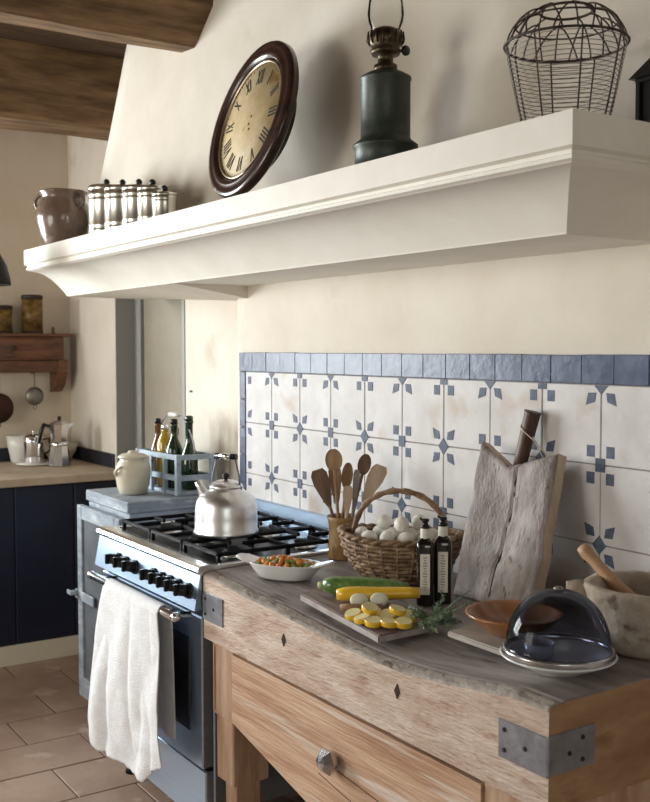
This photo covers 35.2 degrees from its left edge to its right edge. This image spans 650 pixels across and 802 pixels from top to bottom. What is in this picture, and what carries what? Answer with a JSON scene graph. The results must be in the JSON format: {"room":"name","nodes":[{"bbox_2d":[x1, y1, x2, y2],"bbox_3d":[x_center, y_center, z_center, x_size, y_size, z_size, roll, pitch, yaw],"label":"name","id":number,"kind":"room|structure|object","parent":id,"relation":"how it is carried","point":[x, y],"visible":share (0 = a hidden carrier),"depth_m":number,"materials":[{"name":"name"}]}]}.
{"room":"kitchen","nodes":[
{"label":"kitchen","id":0,"kind":"room"},
{"bbox_2d":[0,129,70,461],"bbox_3d":[-3.403,-0.170,4.724,4.800,2.960,0.200,-2,3,-34],"label":"wall","id":1,"kind":"structure","parent":0,"point":[30,162],"depth_m":5.73,"materials":[{"name":"paint"}]},
{"bbox_2d":[0,333,73,391],"bbox_3d":[-1.913,-0.199,5.484,1.125,0.331,0.180,-2,3,-34],"label":"wall shelf","id":2,"kind":"object","parent":1,"relation":"attached to","point":[19,352],"visible":1,"depth_m":5.63,"materials":[{"name":"brown wood"}]},
{"bbox_2d":[0,305,12,332],"bbox_3d":[-1.762,-0.446,5.579,0.116,0.151,0.116,-2,3,-34],"label":"jar","id":3,"kind":"object","parent":2,"relation":"on","point":[5,310],"visible":0.9,"depth_m":5.54,"materials":[{"name":"black"}]},
{"bbox_2d":[0,393,13,426],"bbox_3d":[-1.788,-0.002,5.606,0.129,0.295,0.106,0,3,6],"label":"pan","id":4,"kind":"object","parent":2,"relation":"hanging from","point":[6,404],"visible":1,"depth_m":5.61,"materials":[{"name":"orange metal"}]},
{"bbox_2d":[21,295,42,332],"bbox_3d":[-1.622,-0.480,5.670,0.118,0.211,0.118,-2,3,-34],"label":"jar","id":5,"kind":"object","parent":2,"relation":"on","point":[32,311],"visible":0.89,"depth_m":5.62,"materials":[{"name":"black"}]},
{"bbox_2d":[25,373,43,408],"bbox_3d":[-1.625,-0.056,5.721,0.086,0.206,0.087,1,3,10],"label":"skimmer","id":6,"kind":"object","parent":2,"relation":"hanging from","point":[34,395],"visible":0.98,"depth_m":5.70,"materials":[{"name":"grey metal"}]},
{"bbox_2d":[0,22,126,58],"bbox_3d":[-1.279,-1.516,1.452,4.800,0.060,7.760,-2,3,-34],"label":"ceiling","id":7,"kind":"structure","parent":0,"point":[7,31],"depth_m":4.68,"materials":[{"name":"brown wood"}]},
{"bbox_2d":[0,255,10,286],"bbox_3d":[-1.507,-1.064,4.353,0.313,1.134,0.313,-2,3,-34],"label":"pendant lamp","id":8,"kind":"object","parent":7,"relation":"hanging from","point":[5,280],"visible":1,"depth_m":4.36,"materials":[{"name":"grey metal"}]},
{"bbox_2d":[0,38,123,140],"bbox_3d":[-2.868,-1.429,3.907,4.440,0.358,0.323,-2,3,-34],"label":"ceiling beam","id":9,"kind":"structure","parent":7,"relation":"attached to","point":[44,88],"depth_m":4.81,"materials":[{"name":"brown wood"}]},
{"bbox_2d":[0,0,212,52],"bbox_3d":[-2.190,-1.419,2.794,4.340,0.265,0.269,-2,3,-34],"label":"ceiling beam","id":10,"kind":"structure","parent":7,"relation":"attached to","point":[170,25],"depth_m":3.71,"materials":[{"name":"brown wood"}]},
{"bbox_2d":[0,654,174,801],"bbox_3d":[-0.984,1.481,1.883,5.400,0.050,7.697,-2,3,-34],"label":"floor","id":11,"kind":"structure","parent":0,"point":[47,754],"depth_m":4.00,"materials":[{"name":"tile"}]},
{"bbox_2d":[0,446,116,667],"bbox_3d":[-2.596,0.813,4.697,3.259,1.000,0.819,-2,3,-34],"label":"base cabinet","id":12,"kind":"object","parent":11,"relation":"on","point":[39,551],"depth_m":5.08,"materials":[{"name":"wood"}]},
{"bbox_2d":[6,434,26,462],"bbox_3d":[-1.675,0.262,5.643,0.160,0.150,0.160,-2,3,-34],"label":"jug","id":13,"kind":"object","parent":12,"relation":"on","point":[15,445],"visible":0.59,"depth_m":5.58,"materials":[{"name":"white ceramic"}]},
{"bbox_2d":[15,460,48,465],"bbox_3d":[-1.570,0.337,5.524,0.200,0.012,0.200,-2,3,-34],"label":"saucer","id":14,"kind":"object","parent":12,"relation":"on","point":[21,463],"visible":0.75,"depth_m":5.47,"materials":[{"name":"white ceramic"}]},
{"bbox_2d":[23,430,50,462],"bbox_3d":[-1.560,0.243,5.526,0.137,0.176,0.112,-2,3,-34],"label":"press","id":15,"kind":"object","parent":14,"relation":"on","point":[33,451],"visible":0.97,"depth_m":5.48,"materials":[{"name":"white metal"}]},
{"bbox_2d":[38,416,73,466],"bbox_3d":[-1.431,0.213,5.464,0.115,0.266,0.172,2,4,39],"label":"moka pot","id":16,"kind":"object","parent":12,"relation":"on","point":[59,456],"visible":1,"depth_m":5.43,"materials":[{"name":"silver metal"}]},
{"bbox_2d":[0,458,115,487],"bbox_3d":[-2.598,0.408,4.675,3.256,0.040,0.818,-2,3,-34],"label":"countertop","id":17,"kind":"structure","parent":12,"relation":"on","point":[11,474],"depth_m":5.15,"materials":[{"name":"wood"}]},
{"bbox_2d":[43,442,77,459],"bbox_3d":[-1.484,0.285,5.735,0.200,0.096,0.200,-2,3,-34],"label":"stoneware bowl","id":18,"kind":"object","parent":12,"relation":"on","point":[72,446],"visible":0.25,"depth_m":5.69,"materials":[{"name":"beige ceramic"}]},
{"bbox_2d":[67,487,198,700],"bbox_3d":[-0.764,0.857,4.316,0.500,0.950,0.485,-2,3,-34],"label":"base cabinet","id":19,"kind":"object","parent":11,"relation":"on","point":[107,506],"visible":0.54,"depth_m":4.25,"materials":[{"name":"paint"}]},
{"bbox_2d":[113,450,150,494],"bbox_3d":[-0.797,0.294,4.247,0.147,0.180,0.147,0,3,-3],"label":"lidded jar","id":20,"kind":"object","parent":19,"relation":"on","point":[132,472],"visible":1,"depth_m":4.19,"materials":[{"name":"beige ceramic"}]},
{"bbox_2d":[136,412,215,495],"bbox_3d":[-0.639,0.213,4.349,0.172,0.332,0.397,-2,4,-37],"label":"crate","id":21,"kind":"object","parent":19,"relation":"on","point":[177,491],"visible":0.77,"depth_m":4.24,"materials":[{"name":"paint"}]},
{"bbox_2d":[151,418,160,483],"bbox_3d":[-0.724,0.216,4.438,0.064,0.284,0.064,-2,3,-34],"label":"bottle","id":22,"kind":"object","parent":21,"relation":"in","point":[157,421],"visible":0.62,"depth_m":4.42,"materials":[{"name":"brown glass"}]},
{"bbox_2d":[157,424,170,485],"bbox_3d":[-0.683,0.230,4.373,0.072,0.262,0.072,-2,3,-34],"label":"bottle","id":23,"kind":"object","parent":21,"relation":"in","point":[164,437],"visible":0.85,"depth_m":4.35,"materials":[{"name":"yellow glass"}]},
{"bbox_2d":[166,419,182,487],"bbox_3d":[-0.634,0.220,4.308,0.072,0.290,0.072,-2,3,-34],"label":"bottle","id":24,"kind":"object","parent":21,"relation":"in","point":[174,446],"visible":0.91,"depth_m":4.28,"materials":[{"name":"green glass"}]},
{"bbox_2d":[181,415,197,489],"bbox_3d":[-0.565,0.213,4.262,0.072,0.307,0.072,-2,3,-34],"label":"bottle","id":25,"kind":"object","parent":21,"relation":"in","point":[188,467],"visible":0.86,"depth_m":4.24,"materials":[{"name":"green glass"}]},
{"bbox_2d":[87,498,359,801],"bbox_3d":[-0.367,0.886,3.532,0.692,0.972,0.808,-2,3,-34],"label":"range cooker","id":26,"kind":"object","parent":11,"relation":"on","point":[163,560],"visible":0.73,"depth_m":3.22,"materials":[{"name":"silver metal"}]},
{"bbox_2d":[88,578,175,781],"bbox_3d":[-0.635,0.898,3.314,0.096,0.582,0.650,-2,4,-34],"label":"tea towel","id":27,"kind":"object","parent":26,"relation":"hanging from","point":[132,692],"visible":1,"depth_m":3.24,"materials":[{"name":"fabric"}]},
{"bbox_2d":[96,520,328,575],"bbox_3d":[-0.343,0.476,3.527,0.620,0.030,0.808,-2,3,-34],"label":"cooktop","id":28,"kind":"object","parent":26,"relation":"in","point":[182,558],"depth_m":3.37,"materials":[{"name":"silver metal"}]},
{"bbox_2d":[194,453,258,538],"bbox_3d":[-0.329,0.306,3.397,0.216,0.270,0.216,-2,3,-34],"label":"kettle","id":29,"kind":"object","parent":26,"relation":"on","point":[226,510],"visible":1,"depth_m":3.33,"materials":[{"name":"metal"}]},
{"bbox_2d":[203,554,649,801],"bbox_3d":[0.261,0.969,2.625,0.649,0.899,1.398,-2,3,-34],"label":"table","id":30,"kind":"object","parent":11,"relation":"on","point":[342,714],"visible":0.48,"depth_m":2.31,"materials":[{"name":"brown wood"}]},
{"bbox_2d":[262,792,305,801],"bbox_3d":[0.320,1.239,2.656,0.440,0.025,1.280,-2,3,-34],"label":"shelf","id":31,"kind":"object","parent":30,"relation":"attached to","point":[292,797],"depth_m":3.10,"materials":[{"name":"brown wood"}]},
{"bbox_2d":[236,553,334,580],"bbox_3d":[-0.116,0.481,2.958,0.308,0.060,0.128,1,3,21],"label":"dish","id":32,"kind":"object","parent":30,"relation":"on","point":[275,572],"visible":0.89,"depth_m":2.91,"materials":[{"name":"white ceramic"}]},
{"bbox_2d":[296,560,301,566],"bbox_3d":[-0.073,0.466,2.920,0.016,0.025,0.023,1,3,15],"label":"carrot piece","id":33,"kind":"object","parent":32,"relation":"in","point":[299,562],"visible":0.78,"depth_m":2.91,"materials":[{"name":"orange food"}]},
{"bbox_2d":[327,513,358,559],"bbox_3d":[0.058,0.425,3.207,0.106,0.133,0.106,-2,3,-34],"label":"utensil crock","id":34,"kind":"object","parent":30,"relation":"on","point":[335,551],"visible":0.55,"depth_m":3.17,"materials":[{"name":"brown wood"}]},
{"bbox_2d":[311,468,334,517],"bbox_3d":[0.012,0.342,3.206,0.112,0.266,0.011,0,3,0],"label":"wooden spatula","id":35,"kind":"object","parent":34,"relation":"in","point":[320,479],"visible":0.75,"depth_m":3.20,"materials":[{"name":"brown wood"}]},
{"bbox_2d":[325,449,341,517],"bbox_3d":[0.028,0.311,3.193,0.053,0.326,0.016,0,3,7],"label":"wooden spoon","id":36,"kind":"object","parent":34,"relation":"in","point":[333,459],"visible":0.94,"depth_m":3.19,"materials":[{"name":"brown wood"}]},
{"bbox_2d":[325,449,341,470],"bbox_3d":[0.028,0.184,3.189,0.054,0.070,0.011,0,3,0],"label":"bowl","id":37,"kind":"object","parent":36,"relation":"on","point":[333,459],"depth_m":3.19,"materials":[{"name":"brown wood"}]},
{"bbox_2d":[328,469,340,516],"bbox_3d":[0.032,0.337,3.222,0.044,0.271,0.010,0,3,2],"label":"wooden spatula","id":38,"kind":"object","parent":34,"relation":"in","point":[330,473],"visible":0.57,"depth_m":3.22,"materials":[{"name":"brown wood"}]},
{"bbox_2d":[341,463,352,517],"bbox_3d":[0.063,0.333,3.207,0.048,0.281,0.015,-1,3,-14],"label":"wooden spoon","id":39,"kind":"object","parent":34,"relation":"in","point":[347,472],"visible":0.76,"depth_m":3.20,"materials":[{"name":"brown wood"}]},
{"bbox_2d":[341,463,352,486],"bbox_3d":[0.070,0.233,3.206,0.037,0.082,0.010,0,3,0],"label":"bowl","id":40,"kind":"object","parent":39,"relation":"on","point":[347,472],"depth_m":3.20,"materials":[{"name":"brown wood"}]},
{"bbox_2d":[343,486,352,517],"bbox_3d":[0.071,0.368,3.178,0.032,0.213,0.010,0,3,4],"label":"wooden spatula","id":41,"kind":"object","parent":34,"relation":"in","point":[347,491],"visible":0.79,"depth_m":3.17,"materials":[{"name":"brown wood"}]},
{"bbox_2d":[351,469,359,517],"bbox_3d":[0.090,0.344,3.199,0.038,0.261,0.011,0,3,8],"label":"server","id":42,"kind":"object","parent":34,"relation":"in","point":[356,476],"visible":0.75,"depth_m":3.19,"materials":[{"name":"grey wood"}]},
{"bbox_2d":[354,454,370,513],"bbox_3d":[0.101,0.319,3.216,0.088,0.308,0.015,0,3,-3],"label":"wooden spoon","id":43,"kind":"object","parent":34,"relation":"in","point":[364,463],"visible":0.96,"depth_m":3.21,"materials":[{"name":"brown wood"}]},
{"bbox_2d":[357,454,370,474],"bbox_3d":[0.123,0.199,3.214,0.043,0.067,0.010,0,3,0],"label":"bowl","id":44,"kind":"object","parent":43,"relation":"on","point":[364,463],"depth_m":3.21,"materials":[{"name":"brown wood"}]},
{"bbox_2d":[362,464,386,502],"bbox_3d":[0.125,0.335,3.189,0.136,0.282,0.011,0,3,7],"label":"wooden spatula","id":45,"kind":"object","parent":34,"relation":"in","point":[377,473],"visible":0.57,"depth_m":3.18,"materials":[{"name":"brown wood"}]},
{"bbox_2d":[300,588,428,643],"bbox_3d":[0.082,0.528,2.589,0.152,0.052,0.423,-2,3,-28],"label":"chopping board","id":46,"kind":"object","parent":30,"relation":"on","point":[327,603],"visible":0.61,"depth_m":2.51,"materials":[{"name":"brown wood"}]},
{"bbox_2d":[344,608,361,620],"bbox_3d":[0.069,0.518,2.488,0.044,0.024,0.043,-3,4,-42],"label":"squash slice","id":47,"kind":"object","parent":46,"relation":"on","point":[349,614],"visible":0.88,"depth_m":2.48,"materials":[{"name":"yellow food"}]},
{"bbox_2d":[350,593,367,603],"bbox_3d":[0.086,0.501,2.574,0.046,0.034,0.017,0,3,5],"label":"mushroom","id":48,"kind":"object","parent":46,"relation":"on","point":[358,598],"visible":0.71,"depth_m":2.57,"materials":[{"name":"white food"}]},
{"bbox_2d":[340,604,382,610],"bbox_3d":[0.131,0.514,2.544,0.188,0.020,0.019,0,3,6],"label":"kitchen knife","id":49,"kind":"object","parent":46,"relation":"on","point":[345,607],"visible":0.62,"depth_m":2.54,"materials":[{"name":"brown wood"}]},
{"bbox_2d":[353,613,370,624],"bbox_3d":[0.090,0.522,2.457,0.044,0.023,0.043,-1,3,-19],"label":"squash slice","id":50,"kind":"object","parent":46,"relation":"on","point":[358,619],"visible":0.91,"depth_m":2.44,"materials":[{"name":"yellow food"}]},
{"bbox_2d":[317,576,409,594],"bbox_3d":[0.100,0.483,2.667,0.240,0.049,0.049,1,3,10],"label":"zucchini","id":51,"kind":"object","parent":46,"relation":"on","point":[329,585],"visible":0.66,"depth_m":2.65,"materials":[{"name":"green food"}]},
{"bbox_2d":[364,615,380,627],"bbox_3d":[0.115,0.524,2.431,0.043,0.021,0.044,0,3,-4],"label":"squash slice","id":52,"kind":"object","parent":46,"relation":"on","point":[373,621],"visible":0.97,"depth_m":2.42,"materials":[{"name":"yellow food"}]},
{"bbox_2d":[336,586,419,601],"bbox_3d":[0.136,0.494,2.617,0.214,0.039,0.039,0,3,3],"label":"squash","id":53,"kind":"object","parent":46,"relation":"on","point":[345,593],"visible":0.84,"depth_m":2.60,"materials":[{"name":"yellow food"}]},
{"bbox_2d":[370,593,387,605],"bbox_3d":[0.136,0.500,2.574,0.046,0.034,0.017,0,3,5],"label":"mushroom","id":54,"kind":"object","parent":46,"relation":"on","point":[377,598],"visible":0.71,"depth_m":2.57,"materials":[{"name":"white food"}]},
{"bbox_2d":[378,608,396,618],"bbox_3d":[0.151,0.518,2.468,0.042,0.029,0.043,1,3,19],"label":"squash slice","id":55,"kind":"object","parent":46,"relation":"on","point":[385,612],"visible":0.49,"depth_m":2.46,"materials":[{"name":"yellow food"}]},
{"bbox_2d":[380,617,396,627],"bbox_3d":[0.152,0.524,2.421,0.043,0.018,0.043,2,3,33],"label":"squash slice","id":56,"kind":"object","parent":46,"relation":"on","point":[387,622],"visible":0.95,"depth_m":2.41,"materials":[{"name":"yellow food"}]},
{"bbox_2d":[395,617,412,628],"bbox_3d":[0.186,0.524,2.416,0.043,0.020,0.044,-1,3,-15],"label":"squash slice","id":57,"kind":"object","parent":46,"relation":"on","point":[401,622],"visible":1,"depth_m":2.40,"materials":[{"name":"yellow food"}]},
{"bbox_2d":[400,609,416,622],"bbox_3d":[0.202,0.517,2.463,0.043,0.026,0.043,-1,3,-27],"label":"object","id":58,"kind":"object","parent":46,"relation":"on","point":[408,613],"visible":0.47,"depth_m":2.45,"materials":[{"name":"yellow food"}]},
{"bbox_2d":[388,604,406,615],"bbox_3d":[0.174,0.503,2.459,0.044,0.024,0.043,1,3,17],"label":"squash slice","id":59,"kind":"object","parent":58,"relation":"on","point":[395,609],"visible":1,"depth_m":2.45,"materials":[{"name":"yellow food"}]},
{"label":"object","id":60,"kind":"object","parent":46,"relation":"on","visible":0},
{"bbox_2d":[361,602,378,614],"bbox_3d":[0.109,0.502,2.475,0.043,0.027,0.043,-3,4,-44],"label":"squash slice","id":61,"kind":"object","parent":60,"relation":"on","point":[371,608],"visible":1,"depth_m":2.46,"materials":[{"name":"yellow food"}]},
{"bbox_2d":[337,488,463,584],"bbox_3d":[0.214,0.375,2.908,0.370,0.258,0.267,1,3,23],"label":"wicker basket","id":62,"kind":"object","parent":30,"relation":"on","point":[369,557],"visible":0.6,"depth_m":2.83,"materials":[{"name":"brown wicker"}]},
{"bbox_2d":[354,526,367,535],"bbox_3d":[0.105,0.383,2.945,0.043,0.047,0.046,-1,3,-14],"label":"egg","id":63,"kind":"object","parent":62,"relation":"on","point":[359,530],"visible":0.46,"depth_m":2.93,"materials":[{"name":"white food"}]},
{"bbox_2d":[361,530,377,539],"bbox_3d":[0.124,0.386,2.886,0.050,0.043,0.042,2,4,39],"label":"egg","id":64,"kind":"object","parent":62,"relation":"on","point":[368,533],"visible":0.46,"depth_m":2.87,"materials":[{"name":"white food"}]},
{"bbox_2d":[372,526,385,538],"bbox_3d":[0.160,0.381,2.975,0.043,0.043,0.049,-2,4,-38],"label":"egg","id":65,"kind":"object","parent":62,"relation":"on","point":[376,529],"visible":0.33,"depth_m":2.96,"materials":[{"name":"white food"}]},
{"bbox_2d":[379,530,394,540],"bbox_3d":[0.173,0.385,2.861,0.042,0.047,0.047,2,3,33],"label":"egg","id":66,"kind":"object","parent":62,"relation":"on","point":[388,535],"visible":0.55,"depth_m":2.85,"materials":[{"name":"white food"}]},
{"bbox_2d":[385,527,399,539],"bbox_3d":[0.191,0.380,2.916,0.043,0.043,0.049,0,3,4],"label":"egg","id":67,"kind":"object","parent":62,"relation":"in","point":[396,533],"visible":0.37,"depth_m":2.90,"materials":[{"name":"white food"}]},
{"bbox_2d":[376,514,390,529],"bbox_3d":[0.168,0.346,2.926,0.042,0.045,0.049,0,3,1],"label":"egg","id":68,"kind":"object","parent":67,"relation":"on","point":[383,521],"visible":1,"depth_m":2.91,"materials":[{"name":"white food"}]},
{"bbox_2d":[397,532,414,541],"bbox_3d":[0.225,0.386,2.847,0.049,0.043,0.043,2,4,35],"label":"egg","id":69,"kind":"object","parent":62,"relation":"on","point":[405,536],"visible":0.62,"depth_m":2.83,"materials":[{"name":"white food"}]},
{"bbox_2d":[394,516,408,531],"bbox_3d":[0.215,0.346,2.879,0.043,0.043,0.049,1,3,21],"label":"egg","id":70,"kind":"object","parent":69,"relation":"on","point":[401,524],"visible":1,"depth_m":2.86,"materials":[{"name":"white food"}]},
{"bbox_2d":[405,528,419,540],"bbox_3d":[0.246,0.381,2.902,0.049,0.043,0.043,2,4,36],"label":"egg","id":71,"kind":"object","parent":62,"relation":"in","point":[413,531],"visible":0.47,"depth_m":2.88,"materials":[{"name":"white food"}]},
{"bbox_2d":[412,514,424,529],"bbox_3d":[0.267,0.345,2.908,0.043,0.044,0.049,2,4,37],"label":"egg","id":72,"kind":"object","parent":71,"relation":"on","point":[416,522],"visible":0.68,"depth_m":2.89,"materials":[{"name":"white food"}]},
{"bbox_2d":[430,528,437,537],"bbox_3d":[0.309,0.385,2.909,0.046,0.047,0.042,0,3,6],"label":"egg","id":73,"kind":"object","parent":62,"relation":"on","point":[433,531],"visible":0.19,"depth_m":2.89,"materials":[{"name":"white food"}]},
{"bbox_2d":[416,517,433,605],"bbox_3d":[0.258,0.412,2.638,0.045,0.227,0.047,0,3,6],"label":"oil bottle","id":74,"kind":"object","parent":30,"relation":"on","point":[425,544],"visible":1,"depth_m":2.62,"materials":[{"name":"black glass"}]},
{"bbox_2d":[423,557,426,589],"bbox_3d":[0.256,0.442,2.617,0.012,0.085,0.001,0,3,7],"label":"print","id":75,"kind":"object","parent":74,"relation":"attached to","point":[423,557],"depth_m":2.62},
{"bbox_2d":[407,589,472,632],"bbox_3d":[0.259,0.485,2.441,0.135,0.091,0.168,-2,3,-34],"label":"herb sprig","id":76,"kind":"object","parent":30,"relation":"on","point":[441,617],"visible":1,"depth_m":2.41,"materials":[{"name":"green plant"}]},
{"bbox_2d":[434,515,451,603],"bbox_3d":[0.305,0.407,2.648,0.045,0.227,0.047,0,3,6],"label":"oil bottle","id":77,"kind":"object","parent":30,"relation":"on","point":[442,544],"visible":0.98,"depth_m":2.63,"materials":[{"name":"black glass"}]},
{"bbox_2d":[440,555,444,587],"bbox_3d":[0.303,0.438,2.627,0.012,0.085,0.001,0,3,7],"label":"print","id":78,"kind":"object","parent":77,"relation":"attached to","point":[441,555],"depth_m":2.63},
{"bbox_2d":[448,623,504,655],"bbox_3d":[0.415,0.532,2.280,0.178,0.013,0.289,-2,3,-34],"label":"stone slab","id":79,"kind":"object","parent":30,"relation":"on","point":[474,634],"visible":0.29,"depth_m":2.28,"materials":[{"name":"beige stone"}]},
{"bbox_2d":[465,600,521,638],"bbox_3d":[0.425,0.498,2.306,0.220,0.050,0.220,-2,3,-34],"label":"terracotta bowl","id":80,"kind":"object","parent":79,"relation":"on","point":[494,616],"visible":0.41,"depth_m":2.36,"materials":[{"name":"orange ceramic"}]},
{"bbox_2d":[453,409,566,601],"bbox_3d":[0.488,0.271,2.662,0.193,0.494,0.316,-2,3,-34],"label":"board","id":81,"kind":"object","parent":30,"relation":"on","point":[506,550],"visible":0.95,"depth_m":2.64,"materials":[{"name":"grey wood"}]},
{"bbox_2d":[499,647,617,677],"bbox_3d":[0.475,0.532,2.088,0.236,0.038,0.236,-2,3,-34],"label":"plate","id":82,"kind":"object","parent":30,"relation":"on","point":[557,673],"visible":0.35,"depth_m":2.00,"materials":[{"name":"white ceramic"}]},
{"bbox_2d":[501,586,615,669],"bbox_3d":[0.475,0.445,2.084,0.229,0.136,0.229,-2,3,-34],"label":"glass dome","id":83,"kind":"object","parent":82,"relation":"on","point":[557,627],"visible":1,"depth_m":2.01,"materials":[{"name":"clear glass"}]},
{"bbox_2d":[566,570,649,659],"bbox_3d":[0.703,0.467,2.232,0.270,0.145,0.276,-2,3,-34],"label":"mortar","id":84,"kind":"object","parent":30,"relation":"on","point":[626,615],"visible":0.75,"depth_m":2.15,"materials":[{"name":"beige stone"}]},
{"bbox_2d":[577,543,635,593],"bbox_3d":[0.642,0.404,2.290,0.044,0.153,0.182,-3,4,-45],"label":"pestle","id":85,"kind":"object","parent":84,"relation":"in","point":[586,552],"visible":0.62,"depth_m":2.30,"materials":[{"name":"brown wood"}]},
{"bbox_2d":[68,136,237,488],"bbox_3d":[0.645,-0.074,2.841,0.140,2.960,7.420,-2,3,-34],"label":"wall","id":86,"kind":"structure","parent":0,"point":[211,326],"depth_m":5.35,"materials":[{"name":"paint"}]},
{"bbox_2d":[115,298,185,461],"bbox_3d":[-0.799,0.234,5.040,0.154,2.121,0.822,-2,3,-34],"label":"trim","id":87,"kind":"structure","parent":86,"relation":"attached to","point":[129,313],"depth_m":5.33,"materials":[{"name":"grey paint"}]},
{"bbox_2d":[144,299,182,463],"bbox_3d":[-0.725,0.235,5.029,0.043,2.120,0.720,-2,3,-34],"label":"door","id":88,"kind":"structure","parent":86,"relation":"in","point":[162,317],"depth_m":5.10,"materials":[{"name":"paint"}]},
{"bbox_2d":[100,0,649,210],"bbox_3d":[0.789,-1.044,2.127,0.376,0.970,6.153,-2,3,-34],"label":"wall","id":89,"kind":"structure","parent":0,"point":[168,105],"depth_m":3.10,"materials":[{"name":"paint"}]},
{"bbox_2d":[237,244,649,481],"bbox_3d":[1.131,0.546,1.959,0.059,1.810,5.362,-2,3,-34],"label":"wall","id":90,"kind":"structure","parent":0,"point":[589,302],"depth_m":2.94,"materials":[{"name":"paint"}]},
{"bbox_2d":[70,283,247,300],"bbox_3d":[-0.730,-0.444,4.432,0.371,0.058,1.160,-2,3,-34],"label":"trim","id":91,"kind":"structure","parent":90,"relation":"attached to","point":[180,291],"depth_m":4.14,"materials":[{"name":"paint"}]},
{"bbox_2d":[24,108,649,295],"bbox_3d":[-0.217,-0.525,3.465,0.578,0.203,3.330,-2,3,-34],"label":"mantel shelf","id":92,"kind":"object","parent":90,"relation":"attached to","point":[569,180],"visible":0.99,"depth_m":2.52,"materials":[{"name":"paint"}]},
{"bbox_2d":[34,188,88,244],"bbox_3d":[-1.177,-0.811,4.586,0.248,0.253,0.242,-1,3,-16],"label":"pot","id":93,"kind":"object","parent":92,"relation":"on","point":[61,214],"visible":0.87,"depth_m":4.49,"materials":[{"name":"brown ceramic"}]},
{"bbox_2d":[88,179,112,233],"bbox_3d":[-0.887,-0.783,4.166,0.151,0.239,0.151,-2,3,-34],"label":"metal canister","id":94,"kind":"object","parent":92,"relation":"on","point":[96,219],"visible":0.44,"depth_m":4.10,"materials":[{"name":"white metal"}]},
{"bbox_2d":[104,179,125,228],"bbox_3d":[-0.796,-0.764,4.029,0.145,0.215,0.145,-2,3,-34],"label":"metal canister","id":95,"kind":"object","parent":92,"relation":"on","point":[112,193],"visible":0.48,"depth_m":3.96,"materials":[{"name":"white metal"}]},
{"bbox_2d":[122,179,143,224],"bbox_3d":[-0.708,-0.747,3.897,0.131,0.195,0.131,-2,3,-34],"label":"metal canister","id":96,"kind":"object","parent":92,"relation":"on","point":[129,192],"visible":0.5,"depth_m":3.84,"materials":[{"name":"white metal"}]},
{"bbox_2d":[137,179,167,220],"bbox_3d":[-0.638,-0.733,3.793,0.114,0.177,0.114,-2,3,-34],"label":"metal canister","id":97,"kind":"object","parent":92,"relation":"on","point":[144,192],"visible":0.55,"depth_m":3.74,"materials":[{"name":"white metal"}]},
{"bbox_2d":[152,185,176,216],"bbox_3d":[-0.580,-0.710,3.707,0.092,0.141,0.092,-2,3,-34],"label":"metal canister","id":98,"kind":"object","parent":92,"relation":"on","point":[163,202],"visible":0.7,"depth_m":3.67,"materials":[{"name":"white metal"}]},
{"bbox_2d":[209,40,298,197],"bbox_3d":[-0.214,-0.864,3.158,0.187,0.488,0.500,-2,3,-34],"label":"clock","id":99,"kind":"object","parent":92,"relation":"on","point":[253,127],"visible":1,"depth_m":3.11,"materials":[{"name":"brown wood"}]},
{"bbox_2d":[353,0,417,163],"bbox_3d":[0.155,-0.885,2.625,0.168,0.600,0.168,-2,3,-34],"label":"oil lamp","id":100,"kind":"object","parent":92,"relation":"on","point":[385,89],"visible":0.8,"depth_m":2.58,"materials":[{"name":"metal"}]},
{"bbox_2d":[503,0,630,121],"bbox_3d":[0.503,-0.689,2.138,0.259,0.252,0.259,1,3,15],"label":"basket","id":101,"kind":"object","parent":92,"relation":"on","point":[588,5],"visible":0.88,"depth_m":2.09,"materials":[{"name":"black metal"}]},
{"bbox_2d":[628,58,649,121],"bbox_3d":[0.679,-0.643,2.087,0.083,0.172,0.083,-2,3,-34],"label":"lantern","id":102,"kind":"object","parent":92,"relation":"on","point":[641,77],"visible":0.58,"depth_m":2.09,"materials":[{"name":"black metal"}]},
{"bbox_2d":[239,352,649,588],"bbox_3d":[0.999,0.277,2.077,0.013,0.737,4.830,-2,3,-34],"label":"tile backsplash","id":103,"kind":"structure","parent":90,"relation":"attached to","point":[426,419],"depth_m":3.00,"materials":[{"name":"tile"}]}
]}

